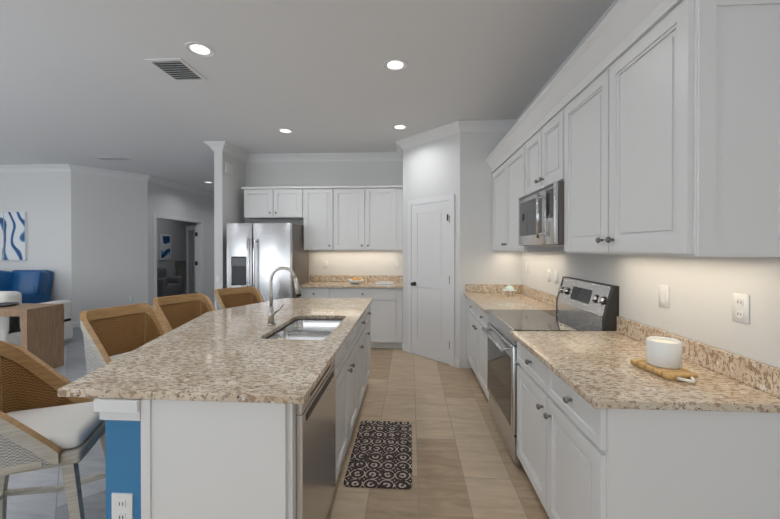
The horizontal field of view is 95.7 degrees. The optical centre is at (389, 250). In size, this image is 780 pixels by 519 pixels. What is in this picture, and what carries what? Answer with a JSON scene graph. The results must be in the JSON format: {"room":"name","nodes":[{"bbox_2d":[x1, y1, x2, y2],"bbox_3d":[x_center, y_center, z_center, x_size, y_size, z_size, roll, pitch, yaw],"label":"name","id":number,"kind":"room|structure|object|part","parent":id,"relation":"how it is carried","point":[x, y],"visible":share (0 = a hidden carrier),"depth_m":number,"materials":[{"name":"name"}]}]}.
{"room":"kitchen","nodes":[
{"label":"kitchen","id":0,"kind":"room"},
{"bbox_2d":[0,171,71,300],"bbox_3d":[-7.469,-0.063,6.501,3.450,2.940,0.136,0,0,3],"label":"wall","id":1,"kind":"structure","parent":0,"point":[42,200],"depth_m":6.40,"materials":[{"name":"white paint"}]},
{"bbox_3d":[-7.212,-0.255,6.434,1.230,0.875,0.034,0,0,3],"label":"triptych artwork","id":2,"kind":"part","parent":1,"relation":"part of"},
{"bbox_2d":[71,172,147,321],"bbox_3d":[-5.411,-0.065,6.857,0.100,2.940,1.180,0,0,40],"label":"wall","id":3,"kind":"structure","parent":0,"point":[109,241],"depth_m":6.77,"materials":[{"name":"white paint"}]},
{"bbox_2d":[73,297,459,367],"bbox_3d":[-3.783,1.365,5.015,10.780,0.100,16.300,0,0,3],"label":"baseboard","id":4,"kind":"structure","parent":3,"relation":"attached to","point":[404,348],"depth_m":4.95,"materials":[{"name":"white paint"}]},
{"bbox_2d":[0,0,618,197],"bbox_3d":[-3.783,-1.467,5.000,10.780,0.114,16.300,0,0,3],"label":"crown molding","id":5,"kind":"structure","parent":3,"relation":"attached to","point":[462,126],"depth_m":5.56,"materials":[{"name":"white paint"}]},
{"bbox_2d":[157,219,196,288],"bbox_3d":[-6.748,-0.081,9.938,0.100,2.940,6.790,0,0,3],"label":"wall","id":6,"kind":"structure","parent":0,"point":[176,230],"depth_m":10.92,"materials":[{"name":"grey paint"}]},
{"bbox_2d":[159,234,170,259],"bbox_3d":[-6.651,-0.094,10.454,0.030,0.760,0.490,0,0,3],"label":"picture frame","id":7,"kind":"object","parent":6,"relation":"attached to","point":[164,246],"visible":1,"depth_m":10.42,"materials":[{"name":"white paper"}]},
{"bbox_2d":[147,181,214,306],"bbox_3d":[-4.877,-0.083,10.253,0.100,2.940,5.950,0,0,3],"label":"wall","id":8,"kind":"structure","parent":0,"point":[165,200],"depth_m":8.36,"materials":[{"name":"white paint"}]},
{"bbox_2d":[154,214,203,297],"bbox_3d":[-5.241,0.309,8.518,0.660,2.175,2.091,0,0,3],"label":"door frame","id":9,"kind":"structure","parent":8,"relation":"attached to","point":[198,255],"depth_m":9.15,"materials":[{"name":"white paint"}]},
{"bbox_2d":[214,151,244,309],"bbox_3d":[-2.218,-0.077,9.105,0.120,2.940,8.140,0,0,3],"label":"wall","id":10,"kind":"structure","parent":0,"point":[228,199],"depth_m":5.09,"materials":[{"name":"white paint"}]},
{"bbox_2d":[216,275,220,282],"bbox_3d":[-2.449,0.414,5.040,0.072,0.116,0.008,0,0,3],"label":"switch","id":11,"kind":"object","parent":10,"relation":"attached to","point":[218,278],"visible":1,"depth_m":5.04,"materials":[{"name":"white plastic"}]},
{"bbox_2d":[225,162,232,174],"bbox_3d":[-2.364,-1.191,5.181,0.032,0.150,0.180,0,0,3],"label":"door chime","id":12,"kind":"object","parent":10,"relation":"attached to","point":[228,168],"visible":1,"depth_m":5.15,"materials":[{"name":"white plastic"}]},
{"bbox_2d":[6,292,549,518],"bbox_3d":[-3.783,1.445,5.015,10.980,0.060,16.500,0,0,3],"label":"floor","id":13,"kind":"structure","parent":0,"point":[464,466],"depth_m":2.36,"materials":[{"name":"tile"}]},
{"bbox_2d":[0,270,52,302],"bbox_3d":[-6.422,0.882,5.991,0.840,1.054,0.834,0,0,3],"label":"chair","id":14,"kind":"object","parent":13,"relation":"on","point":[32,286],"visible":0.44,"depth_m":6.19,"materials":[{"name":"blue fabric"}]},
{"bbox_2d":[0,303,63,368],"bbox_3d":[-4.947,1.039,4.188,1.856,0.760,0.420,0,0,3],"label":"console table","id":15,"kind":"object","parent":13,"relation":"on","point":[42,331],"visible":0.73,"depth_m":4.11,"materials":[{"name":"brown wood"}]},
{"bbox_2d":[0,302,19,306],"bbox_3d":[-4.573,0.646,4.154,0.300,0.025,0.300,0,0,3],"label":"tray","id":16,"kind":"object","parent":15,"relation":"on","point":[5,304],"visible":1,"depth_m":4.23,"materials":[{"name":"grey"}]},
{"bbox_2d":[0,291,72,345],"bbox_3d":[-6.203,0.975,4.995,2.750,0.880,0.950,0,0,3],"label":"sofa","id":17,"kind":"object","parent":13,"relation":"on","point":[10,329],"visible":0.42,"depth_m":4.58,"materials":[{"name":"white fabric"}]},
{"bbox_2d":[0,341,105,518],"bbox_3d":[-1.593,0.933,1.593,0.653,1.002,0.632,0,0,3],"label":"stool","id":18,"kind":"object","parent":13,"relation":"on","point":[43,425],"visible":0.81,"depth_m":1.63,"materials":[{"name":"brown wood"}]},
{"bbox_2d":[80,303,168,398],"bbox_3d":[-1.830,0.928,2.548,0.645,1.002,0.623,0,0,3],"label":"stool","id":19,"kind":"object","parent":13,"relation":"on","point":[110,334],"visible":0.27,"depth_m":2.65,"materials":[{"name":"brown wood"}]},
{"bbox_2d":[157,268,182,296],"bbox_3d":[-6.307,0.950,9.764,0.700,0.880,0.800,0,0,3],"label":"chair","id":20,"kind":"object","parent":13,"relation":"on","point":[169,285],"visible":0.4,"depth_m":9.80,"materials":[{"name":"grey fabric"}]},
{"bbox_2d":[175,261,193,294],"bbox_3d":[-6.591,0.549,11.220,0.356,1.675,0.620,0,0,3],"label":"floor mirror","id":21,"kind":"object","parent":13,"relation":"on","point":[180,266],"visible":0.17,"depth_m":11.16,"materials":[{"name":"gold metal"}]},
{"bbox_2d":[153,293,215,331],"bbox_3d":[-1.763,0.925,3.185,0.667,1.002,0.650,0,0,3],"label":"stool","id":22,"kind":"object","parent":13,"relation":"on","point":[175,311],"visible":0.12,"depth_m":3.33,"materials":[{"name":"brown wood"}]},
{"bbox_2d":[94,304,370,518],"bbox_3d":[-0.774,0.988,2.553,1.067,0.878,2.518,0,0,3],"label":"kitchen island","id":23,"kind":"object","parent":13,"relation":"on","point":[174,459],"visible":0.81,"depth_m":1.31,"materials":[{"name":"white paint"}]},
{"bbox_2d":[58,298,372,403],"bbox_3d":[-0.892,0.532,2.562,1.310,0.030,2.520,0,0,3],"label":"island countertop","id":24,"kind":"structure","parent":23,"relation":"on","point":[232,354],"depth_m":1.67,"materials":[{"name":"stone"}]},
{"bbox_2d":[267,266,300,325],"bbox_3d":[-0.733,0.315,2.434,0.243,0.405,0.065,0,0,7],"label":"faucet","id":25,"kind":"object","parent":24,"relation":"on","point":[271,319],"visible":1,"depth_m":2.43,"materials":[{"name":"silver metal"}]},
{"bbox_2d":[265,319,342,339],"bbox_3d":[-0.559,0.651,2.434,0.430,0.196,0.770,0,0,3],"label":"sink basin","id":26,"kind":"object","parent":24,"relation":"in","point":[310,329],"visible":0.31,"depth_m":2.52,"materials":[{"name":"metal"}]},
{"bbox_2d":[296,358,335,518],"bbox_3d":[-0.597,0.996,1.669,0.562,0.872,0.600,0,0,3],"label":"dishwasher","id":27,"kind":"object","parent":23,"relation":"in","point":[315,450],"visible":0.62,"depth_m":1.57,"materials":[{"name":"grey metal"}]},
{"bbox_2d":[214,286,263,309],"bbox_3d":[-1.538,0.922,3.793,0.683,1.002,0.673,0,0,3],"label":"stool","id":28,"kind":"object","parent":13,"relation":"on","point":[225,298],"visible":0.21,"depth_m":3.96,"materials":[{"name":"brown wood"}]},
{"bbox_2d":[227,223,308,301],"bbox_3d":[-1.778,0.518,5.218,0.910,1.790,0.897,0,0,3],"label":"fridge","id":29,"kind":"object","parent":13,"relation":"on","point":[258,254],"visible":0.48,"depth_m":4.83,"materials":[{"name":"grey metal"}]},
{"bbox_2d":[298,288,329,297],"bbox_3d":[-1.074,0.974,5.358,0.460,0.878,0.598,0,0,3],"label":"base cabinet","id":30,"kind":"object","parent":13,"relation":"on","point":[305,292],"depth_m":5.06,"materials":[{"name":"white paint"}]},
{"bbox_2d":[299,275,402,287],"bbox_3d":[-0.554,0.468,5.306,1.503,0.130,0.638,0,0,3],"label":"countertop","id":31,"kind":"structure","parent":30,"relation":"on","point":[331,281],"depth_m":5.56,"materials":[{"name":"stone"}]},
{"bbox_2d":[348,278,363,283],"bbox_3d":[-0.511,0.459,5.295,0.250,0.086,0.250,0,0,3],"label":"fruit bowl","id":32,"kind":"object","parent":31,"relation":"on","point":[356,281],"visible":1,"depth_m":5.23,"materials":[{"name":"white ceramic"}]},
{"bbox_2d":[376,281,394,284],"bbox_3d":[-0.067,0.489,5.270,0.270,0.027,0.200,0,0,3],"label":"tray","id":33,"kind":"object","parent":31,"relation":"on","point":[386,282],"visible":0.98,"depth_m":5.35,"materials":[{"name":"white ceramic"}]},
{"bbox_2d":[330,288,402,347],"bbox_3d":[-0.324,0.974,5.316,1.042,0.878,0.598,0,0,3],"label":"base cabinet","id":34,"kind":"object","parent":13,"relation":"on","point":[386,317],"depth_m":5.01,"materials":[{"name":"white paint"}]},
{"bbox_2d":[344,421,411,488],"bbox_3d":[-0.054,1.421,2.519,0.420,0.011,0.800,0,0,3],"label":"kitchen mat","id":35,"kind":"object","parent":13,"relation":"on","point":[381,456],"visible":0.98,"depth_m":2.41,"materials":[{"name":"black fabric"}]},
{"bbox_2d":[467,298,488,399],"bbox_3d":[1.197,0.983,3.625,0.675,0.878,1.199,0,0,3],"label":"base cabinet","id":36,"kind":"object","parent":13,"relation":"on","point":[477,319],"visible":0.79,"depth_m":3.59,"materials":[{"name":"white paint"}]},
{"bbox_2d":[464,284,556,312],"bbox_3d":[1.195,0.477,3.625,0.687,0.130,1.204,0,0,3],"label":"countertop","id":37,"kind":"structure","parent":36,"relation":"on","point":[484,298],"depth_m":3.66,"materials":[{"name":"stone"}]},
{"bbox_2d":[502,284,515,293],"bbox_3d":[1.347,0.448,3.987,0.156,0.124,0.156,0,0,3],"label":"butter dish","id":38,"kind":"object","parent":37,"relation":"on","point":[509,288],"visible":1,"depth_m":3.95,"materials":[{"name":"white ceramic"}]},
{"bbox_2d":[481,276,618,468],"bbox_3d":[1.114,0.826,2.645,0.726,1.201,0.760,0,0,3],"label":"range","id":39,"kind":"object","parent":13,"relation":"on","point":[583,305],"visible":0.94,"depth_m":2.50,"materials":[{"name":"grey metal"}]},
{"bbox_2d":[517,341,779,518],"bbox_3d":[1.090,0.993,1.752,0.675,0.878,1.022,0,0,3],"label":"base cabinet","id":40,"kind":"object","parent":13,"relation":"on","point":[579,456],"visible":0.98,"depth_m":1.25,"materials":[{"name":"white paint"}]},
{"bbox_2d":[510,316,779,412],"bbox_3d":[1.088,0.487,1.737,0.687,0.130,1.047,0,0,3],"label":"countertop","id":41,"kind":"structure","parent":40,"relation":"on","point":[596,369],"depth_m":1.45,"materials":[{"name":"stone"}]},
{"bbox_2d":[630,359,697,382],"bbox_3d":[1.168,0.509,1.492,0.130,0.026,0.249,0,0,-5],"label":"cutting board","id":42,"kind":"object","parent":41,"relation":"on","point":[682,374],"visible":0.77,"depth_m":1.45,"materials":[{"name":"brown wood"}]},
{"bbox_2d":[646,336,681,368],"bbox_3d":[1.182,0.441,1.527,0.124,0.108,0.124,0,0,3],"label":"candle","id":43,"kind":"object","parent":42,"relation":"on","point":[664,352],"visible":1,"depth_m":1.48,"materials":[{"name":"white wax"}]},
{"bbox_2d":[0,0,614,192],"bbox_3d":[-3.783,-1.555,5.000,10.980,0.060,16.500,0,0,3],"label":"ceiling","id":44,"kind":"structure","parent":0,"point":[83,82],"depth_m":3.03,"materials":[{"name":"white paint"}]},
{"bbox_2d":[93,157,131,160],"bbox_3d":[-4.623,-1.523,5.899,0.500,0.013,0.220,0,0,3],"label":"ceiling vent","id":45,"kind":"object","parent":44,"relation":"in","point":[113,158],"visible":1,"depth_m":5.88,"materials":[{"name":"white metal"}]},
{"bbox_2d":[144,58,207,81],"bbox_3d":[-1.785,-1.508,2.973,0.300,0.013,0.370,0,0,3],"label":"ceiling vent","id":46,"kind":"object","parent":44,"relation":"in","point":[178,69],"visible":1,"depth_m":2.96,"materials":[{"name":"white metal"}]},
{"bbox_2d":[185,42,214,57],"bbox_3d":[-1.432,-1.508,2.663,0.204,0.010,0.204,0,0,3],"label":"recessed light","id":47,"kind":"object","parent":44,"relation":"in","point":[198,49],"visible":1,"depth_m":2.66,"materials":[{"name":"white paint"}]},
{"bbox_2d":[277,128,293,133],"bbox_3d":[-1.337,-1.518,4.510,0.204,0.010,0.204,0,0,3],"label":"recessed light","id":48,"kind":"object","parent":44,"relation":"in","point":[285,131],"visible":1,"depth_m":4.53,"materials":[{"name":"white paint"}]},
{"bbox_2d":[383,58,407,71],"bbox_3d":[0.043,-1.509,2.889,0.204,0.010,0.204,0,0,3],"label":"recessed light","id":49,"kind":"object","parent":44,"relation":"in","point":[395,65],"visible":0.98,"depth_m":2.89,"materials":[{"name":"white paint"}]},
{"bbox_2d":[392,124,407,129],"bbox_3d":[0.122,-1.517,4.367,0.204,0.010,0.204,0,0,3],"label":"recessed light","id":50,"kind":"object","parent":44,"relation":"in","point":[399,127],"visible":0.98,"depth_m":4.38,"materials":[{"name":"white paint"}]},
{"bbox_2d":[245,161,402,280],"bbox_3d":[-0.350,-0.059,5.663,4.000,2.940,0.100,0,0,3],"label":"wall","id":51,"kind":"structure","parent":0,"point":[352,262],"depth_m":5.64,"materials":[{"name":"white paint"}]},
{"bbox_2d":[241,186,304,249],"bbox_3d":[-1.769,-0.478,5.502,0.946,0.960,0.375,0,0,3],"label":"upper cabinet","id":52,"kind":"object","parent":51,"relation":"attached to","point":[276,202],"depth_m":5.34,"materials":[{"name":"white paint"}]},
{"bbox_2d":[305,186,332,249],"bbox_3d":[-1.067,-0.478,5.462,0.460,0.960,0.375,0,0,3],"label":"upper cabinet","id":53,"kind":"object","parent":51,"relation":"attached to","point":[318,199],"depth_m":5.31,"materials":[{"name":"white paint"}]},
{"bbox_2d":[323,261,327,267],"bbox_3d":[-1.032,0.231,5.649,0.072,0.116,0.008,0,0,3],"label":"electrical outlet","id":54,"kind":"object","parent":51,"relation":"attached to","point":[325,264],"visible":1,"depth_m":5.65,"materials":[{"name":"white plastic"}]},
{"bbox_2d":[333,185,402,249],"bbox_3d":[-0.317,-0.478,5.420,1.042,0.960,0.375,0,0,3],"label":"upper cabinet","id":55,"kind":"object","parent":51,"relation":"attached to","point":[352,217],"depth_m":5.26,"materials":[{"name":"white paint"}]},
{"bbox_2d":[395,261,399,267],"bbox_3d":[0.116,0.232,5.584,0.072,0.116,0.008,0,0,3],"label":"electrical outlet","id":56,"kind":"object","parent":51,"relation":"attached to","point":[397,264],"visible":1,"depth_m":5.58,"materials":[{"name":"white plastic"}]},
{"bbox_2d":[403,133,459,363],"bbox_3d":[0.549,-0.053,4.646,0.100,2.940,0.990,0,0,-42],"label":"wall","id":57,"kind":"structure","parent":0,"point":[431,169],"depth_m":4.55,"materials":[{"name":"white paint"}]},
{"bbox_2d":[408,194,454,366],"bbox_3d":[0.517,0.367,4.593,0.578,2.100,0.578,0,0,3],"label":"door","id":58,"kind":"structure","parent":57,"relation":"attached to","point":[431,278],"depth_m":4.55,"materials":[{"name":"white paint"}]},
{"bbox_2d":[460,132,521,367],"bbox_3d":[1.208,-0.052,4.273,0.730,2.940,0.100,0,0,3],"label":"wall","id":59,"kind":"structure","parent":0,"point":[482,261],"depth_m":4.23,"materials":[{"name":"white paint"}]},
{"bbox_2d":[522,0,779,367],"bbox_3d":[1.440,-0.035,1.030,0.100,2.940,9.150,0,0,3],"label":"wall","id":60,"kind":"structure","parent":0,"point":[701,291],"depth_m":1.68,"materials":[{"name":"white paint"}]},
{"bbox_2d":[547,269,550,281],"bbox_3d":[1.518,0.243,3.375,0.008,0.116,0.072,0,0,3],"label":"electrical outlet","id":61,"kind":"object","parent":60,"relation":"attached to","point":[548,275],"visible":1,"depth_m":3.38,"materials":[{"name":"white plastic"}]},
{"bbox_2d":[555,271,557,283],"bbox_3d":[1.509,0.244,3.206,0.008,0.116,0.072,0,0,3],"label":"electrical outlet","id":62,"kind":"object","parent":60,"relation":"attached to","point":[556,276],"visible":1,"depth_m":3.19,"materials":[{"name":"white plastic"}]},
{"bbox_2d":[485,0,779,256],"bbox_3d":[1.266,-0.531,2.677,0.430,1.095,3.069,0,0,3],"label":"upper cabinet","id":63,"kind":"object","parent":60,"relation":"attached to","point":[662,138],"visible":0.98,"depth_m":1.39,"materials":[{"name":"white paint"}]},
{"bbox_2d":[519,181,563,245],"bbox_3d":[1.252,-0.238,2.632,0.450,0.415,0.756,0,0,3],"label":"microwave","id":64,"kind":"object","parent":63,"relation":"attached to","point":[541,216],"visible":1,"depth_m":2.45,"materials":[{"name":"grey metal"}]},
{"bbox_2d":[659,284,668,307],"bbox_3d":[1.432,0.241,1.848,0.008,0.116,0.072,0,0,3],"label":"light switch","id":65,"kind":"object","parent":60,"relation":"attached to","point":[663,295],"visible":1,"depth_m":1.84,"materials":[{"name":"white plastic"}]},
{"bbox_2d":[732,293,748,323],"bbox_3d":[1.407,0.233,1.418,0.008,0.116,0.072,0,0,3],"label":"electrical outlet","id":66,"kind":"object","parent":60,"relation":"attached to","point":[740,308],"visible":1,"depth_m":1.41,"materials":[{"name":"white plastic"}]}
]}

